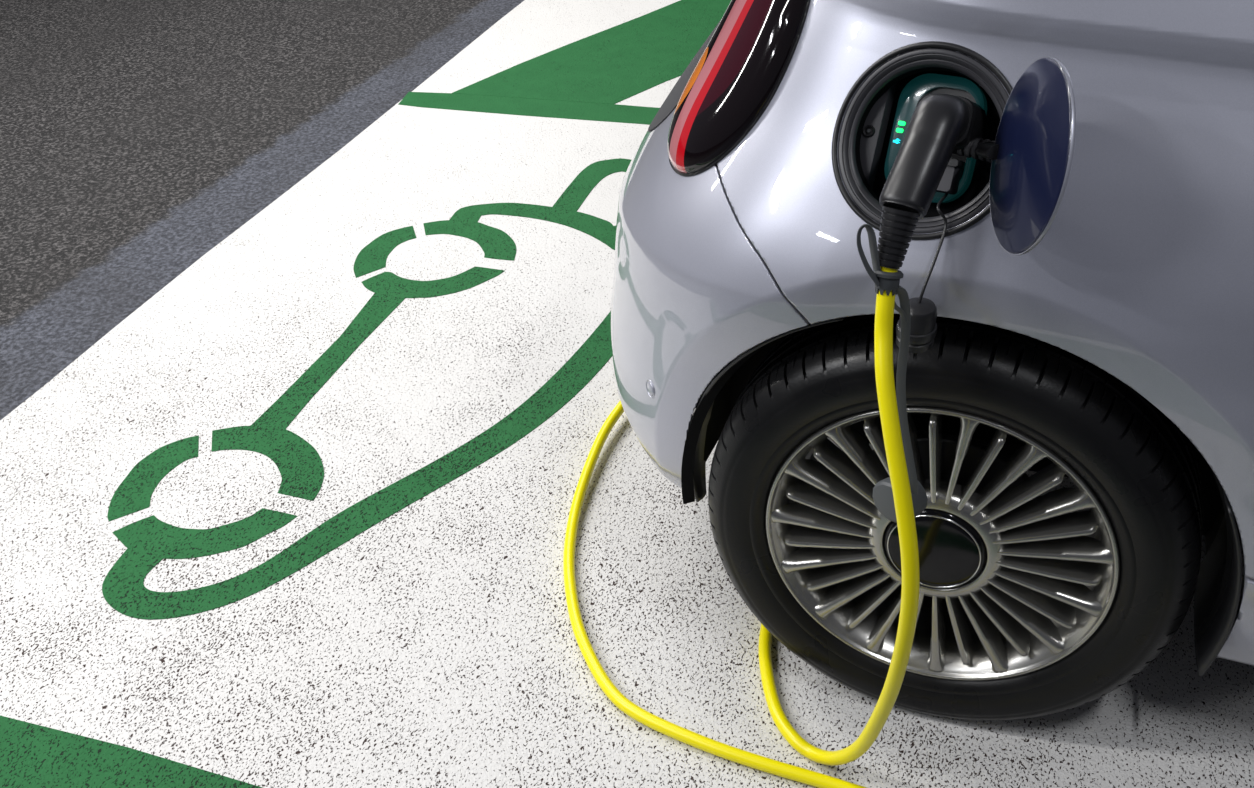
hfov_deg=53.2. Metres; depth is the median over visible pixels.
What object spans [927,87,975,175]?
socket
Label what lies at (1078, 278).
car
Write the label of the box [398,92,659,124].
floor marking
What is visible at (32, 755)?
floor marking
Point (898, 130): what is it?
light
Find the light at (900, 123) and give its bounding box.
[898,121,905,125]
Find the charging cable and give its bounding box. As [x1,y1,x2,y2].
[563,93,985,787]
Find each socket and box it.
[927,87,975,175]
[936,158,965,194]
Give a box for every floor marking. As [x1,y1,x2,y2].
[0,716,262,787]
[102,158,630,619]
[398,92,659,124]
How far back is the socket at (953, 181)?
1.36 m
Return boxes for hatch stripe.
[453,0,730,103]
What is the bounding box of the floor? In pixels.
[0,0,1253,787]
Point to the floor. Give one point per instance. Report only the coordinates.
(435, 646)
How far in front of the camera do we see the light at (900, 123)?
1.40 m
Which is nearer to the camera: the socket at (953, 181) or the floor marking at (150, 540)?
the socket at (953, 181)
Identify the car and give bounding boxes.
[611,0,1253,720]
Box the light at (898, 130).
[896,128,902,132]
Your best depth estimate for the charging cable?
1.33 m
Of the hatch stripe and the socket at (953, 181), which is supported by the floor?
the hatch stripe

